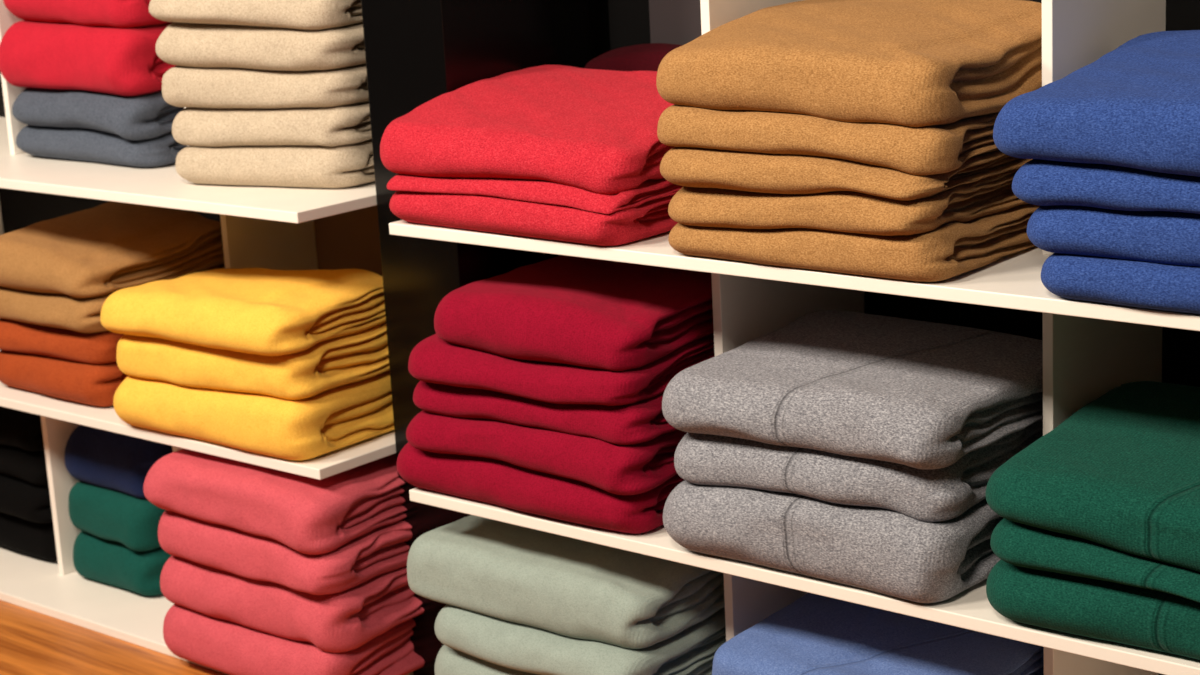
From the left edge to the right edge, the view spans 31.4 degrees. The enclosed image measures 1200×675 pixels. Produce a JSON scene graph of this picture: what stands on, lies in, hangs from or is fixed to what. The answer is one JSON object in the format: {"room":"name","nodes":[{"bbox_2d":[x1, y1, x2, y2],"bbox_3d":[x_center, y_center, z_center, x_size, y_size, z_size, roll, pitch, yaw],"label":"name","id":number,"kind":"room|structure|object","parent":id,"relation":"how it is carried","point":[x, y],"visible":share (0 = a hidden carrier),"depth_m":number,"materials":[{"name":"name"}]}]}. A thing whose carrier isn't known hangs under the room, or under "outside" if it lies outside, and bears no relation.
{"room":"shop","nodes":[
{"label":"shop","id":0,"kind":"room"},
{"bbox_2d":[361,0,609,674],"bbox_3d":[-0.147,-0.541,2.705,0.139,2.850,0.318,9,18,40],"label":"panel","id":1,"kind":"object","parent":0,"point":[417,52],"depth_m":2.69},
{"bbox_3d":[-1.007,1.342,1.298,7.000,0.050,4.600,9,18,40],"label":"floor","id":2,"kind":"structure","parent":0,"visible":0},
{"bbox_2d":[0,600,226,674],"bbox_3d":[-0.442,0.739,2.653,4.400,0.420,0.675,9,18,40],"label":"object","id":3,"kind":"structure","parent":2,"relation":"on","point":[31,642],"depth_m":3.03,"materials":[{"name":"brown wood"}]},
{"bbox_2d":[0,546,412,674],"bbox_3d":[-0.916,0.329,3.526,1.872,0.014,0.420,9,18,40],"label":"shelf","id":4,"kind":"object","parent":2,"relation":"on","point":[32,583],"visible":0.02,"depth_m":3.20,"materials":[{"name":"white paint"}]},
{"bbox_2d":[0,406,57,561],"bbox_3d":[-0.933,0.189,3.525,0.414,0.258,0.285,9,18,40],"label":"sweater","id":5,"kind":"object","parent":4,"relation":"on","point":[26,519],"visible":0.29,"depth_m":3.34,"materials":[{"name":"fabric"}]},
{"bbox_2d":[40,415,80,574],"bbox_3d":[-0.741,0.187,3.399,0.012,0.302,0.320,9,18,40],"label":"divider","id":6,"kind":"object","parent":4,"relation":"on","point":[56,433],"visible":0.24,"depth_m":3.29,"materials":[{"name":"white paint"}]},
{"bbox_2d":[64,425,172,595],"bbox_3d":[-0.669,0.234,3.302,0.225,0.248,0.275,9,18,40],"label":"stack","id":7,"kind":"object","parent":4,"relation":"on","point":[117,544],"visible":0.27,"depth_m":3.19,"materials":[{"name":"fabric"}]},
{"bbox_2d":[172,446,183,451],"bbox_3d":[-0.534,0.211,3.258,0.012,0.302,0.270,9,18,40],"label":"divider","id":8,"kind":"object","parent":4,"relation":"on","point":[174,448],"visible":0.02,"depth_m":3.14,"materials":[{"name":"white paint"}]},
{"bbox_2d":[143,449,424,674],"bbox_3d":[-0.391,0.290,2.921,0.389,0.291,0.314,9,18,40],"label":"sweater","id":9,"kind":"object","parent":4,"relation":"on","point":[268,571],"visible":0.76,"depth_m":2.79,"materials":[{"name":"fabric"}]},
{"bbox_3d":[0.613,0.558,2.250,1.818,0.014,0.420,9,18,40],"label":"shelf","id":10,"kind":"object","parent":2,"relation":"on","visible":0},
{"bbox_2d":[407,515,725,674],"bbox_3d":[-0.005,0.358,2.639,0.413,0.253,0.338,9,18,40],"label":"sweater","id":11,"kind":"object","parent":10,"relation":"on","point":[520,600],"visible":0.68,"depth_m":2.51,"materials":[{"name":"fabric"}]},
{"bbox_2d":[723,573,807,641],"bbox_3d":[0.245,0.330,2.597,0.012,0.302,0.288,9,18,40],"label":"divider","id":12,"kind":"object","parent":10,"relation":"on","point":[748,602],"visible":0.02,"depth_m":2.50,"materials":[{"name":"white paint"}]},
{"bbox_2d":[712,592,1043,674],"bbox_3d":[0.320,0.421,2.373,0.347,0.223,0.317,9,18,40],"label":"sweater","id":13,"kind":"object","parent":10,"relation":"on","point":[815,634],"visible":0.78,"depth_m":2.31,"materials":[{"name":"fabric"}]},
{"bbox_2d":[1044,647,1158,674],"bbox_3d":[0.556,0.371,2.362,0.012,0.302,0.248,9,18,40],"label":"divider","id":14,"kind":"object","parent":10,"relation":"on","point":[1056,662],"visible":0.04,"depth_m":2.30,"materials":[{"name":"white paint"}]},
{"bbox_3d":[0.336,-0.534,2.571,7.000,2.850,0.100,9,18,40],"label":"wall","id":15,"kind":"structure","parent":0,"visible":0},
{"bbox_2d":[0,72,224,264],"bbox_3d":[-0.984,-0.376,3.672,1.422,1.320,0.008,9,18,40],"label":"panel","id":16,"kind":"object","parent":15,"relation":"attached to","point":[20,209],"visible":0.02,"depth_m":3.70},
{"bbox_2d":[0,117,376,222],"bbox_3d":[-0.950,-0.298,3.373,1.872,0.014,0.420,9,18,40],"label":"shelf","id":17,"kind":"object","parent":16,"relation":"attached to","point":[160,186],"visible":0.41,"depth_m":2.84,"materials":[{"name":"white paint"}]},
{"bbox_2d":[0,0,26,154],"bbox_3d":[-0.823,-0.627,3.268,0.012,0.660,0.270,9,18,40],"label":"divider","id":18,"kind":"object","parent":17,"relation":"on","point":[10,92],"visible":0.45,"depth_m":3.23,"materials":[{"name":"white paint"}]},
{"bbox_2d":[0,0,187,166],"bbox_3d":[-0.690,-0.424,3.176,0.340,0.295,0.302,9,18,40],"label":"stack","id":19,"kind":"object","parent":17,"relation":"on","point":[92,72],"visible":0.71,"depth_m":3.05,"materials":[{"name":"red fabric"}]},
{"bbox_2d":[149,0,374,187],"bbox_3d":[-0.402,-0.374,2.860,0.350,0.318,0.231,4,15,26],"label":"sweater","id":20,"kind":"object","parent":17,"relation":"on","point":[272,92],"visible":0.85,"depth_m":2.77,"materials":[{"name":"fabric"}]},
{"bbox_2d":[0,382,395,479],"bbox_3d":[-0.933,0.022,3.451,1.872,0.014,0.420,9,18,40],"label":"shelf","id":21,"kind":"object","parent":16,"relation":"attached to","point":[346,458],"visible":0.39,"depth_m":2.86,"materials":[{"name":"white paint"}]},
{"bbox_2d":[0,207,3,234],"bbox_3d":[-1.149,-0.193,3.681,0.012,0.316,0.270,9,18,40],"label":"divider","id":22,"kind":"object","parent":21,"relation":"on","point":[1,224],"visible":0.08,"depth_m":3.78,"materials":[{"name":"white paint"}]},
{"bbox_2d":[0,201,224,406],"bbox_3d":[-0.727,-0.058,3.188,0.301,0.244,0.313,9,18,40],"label":"sweater","id":23,"kind":"object","parent":21,"relation":"on","point":[57,275],"visible":0.64,"depth_m":3.08,"materials":[{"name":"fabric"}]},
{"bbox_2d":[100,268,393,460],"bbox_3d":[-0.468,0.018,2.893,0.408,0.208,0.259,9,18,40],"label":"sweater","id":24,"kind":"object","parent":21,"relation":"on","point":[284,364],"visible":0.94,"depth_m":2.78,"materials":[{"name":"fabric"}]},
{"bbox_2d":[220,214,317,269],"bbox_3d":[-0.490,-0.109,3.195,0.012,0.316,0.170,9,18,40],"label":"divider","id":25,"kind":"object","parent":21,"relation":"on","point":[247,242],"visible":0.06,"depth_m":3.18,"materials":[{"name":"white paint"}]},
{"bbox_2d":[314,205,381,275],"bbox_3d":[-0.270,-0.269,3.076,0.450,1.320,0.008,9,18,40],"label":"panel","id":26,"kind":"object","parent":15,"relation":"attached to","point":[347,240],"visible":0.02,"depth_m":3.20,"materials":[{"name":"brown wood"}]},
{"bbox_2d":[608,0,1199,674],"bbox_3d":[0.717,-0.121,2.253,1.818,1.320,0.008,9,18,40],"label":"panel","id":27,"kind":"object","parent":15,"relation":"attached to","point":[629,20],"visible":0.02,"depth_m":2.51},
{"bbox_2d":[389,220,1199,330],"bbox_3d":[0.580,-0.069,2.097,1.818,0.014,0.420,9,18,40],"label":"shelf","id":28,"kind":"object","parent":27,"relation":"attached to","point":[1013,281],"visible":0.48,"depth_m":2.11,"materials":[{"name":"white paint"}]},
{"bbox_2d":[380,65,683,245],"bbox_3d":[-0.034,-0.221,2.498,0.394,0.154,0.320,9,18,40],"label":"sweater","id":29,"kind":"object","parent":28,"relation":"on","point":[552,152],"visible":0.82,"depth_m":2.40,"materials":[{"name":"fabric"}]},
{"bbox_2d":[584,43,681,70],"bbox_3d":[0.059,-0.285,2.703,0.190,0.172,0.076,9,18,40],"label":"sweater","id":30,"kind":"object","parent":28,"relation":"on","point":[641,57],"visible":0.18,"depth_m":2.67,"materials":[{"name":"fabric"}]},
{"bbox_2d":[649,0,701,44],"bbox_3d":[0.170,-0.518,2.603,0.290,0.658,0.011,9,18,40],"label":"panel","id":31,"kind":"object","parent":28,"relation":"on","point":[678,22],"visible":0.02,"depth_m":2.70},
{"bbox_2d":[700,0,801,34],"bbox_3d":[0.202,-0.470,2.402,0.012,0.660,0.288,9,18,40],"label":"divider","id":32,"kind":"object","parent":28,"relation":"on","point":[714,13],"visible":0.02,"depth_m":2.34,"materials":[{"name":"white paint"}]},
{"bbox_2d":[656,0,1041,281],"bbox_3d":[0.275,-0.219,2.230,0.369,0.245,0.341,9,18,40],"label":"sweater","id":33,"kind":"object","parent":28,"relation":"on","point":[855,137],"visible":0.85,"depth_m":2.12,"materials":[{"name":"fabric"}]},
{"bbox_2d":[993,30,1199,313],"bbox_3d":[0.605,-0.164,1.958,0.421,0.233,0.333,9,18,40],"label":"sweater","id":34,"kind":"object","parent":28,"relation":"on","point":[1112,144],"visible":1,"depth_m":1.90,"materials":[{"name":"fabric"}]},
{"bbox_2d":[1042,0,1165,254],"bbox_3d":[0.514,-0.430,2.167,0.012,0.660,0.248,9,18,40],"label":"divider","id":35,"kind":"object","parent":28,"relation":"on","point":[1075,33],"visible":0.24,"depth_m":2.15,"materials":[{"name":"white paint"}]},
{"bbox_2d":[409,487,1199,674],"bbox_3d":[0.597,0.251,2.175,1.818,0.014,0.420,9,18,40],"label":"shelf","id":36,"kind":"object","parent":27,"relation":"attached to","point":[971,609],"visible":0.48,"depth_m":2.19,"materials":[{"name":"white paint"}]},
{"bbox_2d":[397,255,714,533],"bbox_3d":[-0.021,0.048,2.565,0.410,0.259,0.327,9,18,40],"label":"stack","id":37,"kind":"object","parent":36,"relation":"on","point":[540,389],"visible":0.8,"depth_m":2.42,"materials":[{"name":"fabric"}]},
{"bbox_2d":[711,273,863,355],"bbox_3d":[0.228,0.017,2.521,0.012,0.316,0.288,9,18,40],"label":"divider","id":38,"kind":"object","parent":36,"relation":"on","point":[745,309],"visible":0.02,"depth_m":2.45,"materials":[{"name":"white paint"}]},
{"bbox_2d":[662,310,1042,602],"bbox_3d":[0.293,0.114,2.315,0.373,0.217,0.344,9,18,40],"label":"stack","id":39,"kind":"object","parent":36,"relation":"on","point":[861,450],"visible":0.89,"depth_m":2.20,"materials":[{"name":"fabric"}]},
{"bbox_2d":[985,381,1199,659],"bbox_3d":[0.617,0.178,2.048,0.431,0.185,0.326,9,18,40],"label":"sweater","id":40,"kind":"object","parent":36,"relation":"on","point":[1098,535],"visible":1,"depth_m":2.01,"materials":[{"name":"fabric"}]},
{"bbox_2d":[1043,313,1161,435],"bbox_3d":[0.540,0.057,2.286,0.012,0.316,0.248,9,18,40],"label":"divider","id":41,"kind":"object","parent":36,"relation":"on","point":[1084,359],"visible":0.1,"depth_m":2.24,"materials":[{"name":"white paint"}]}
]}

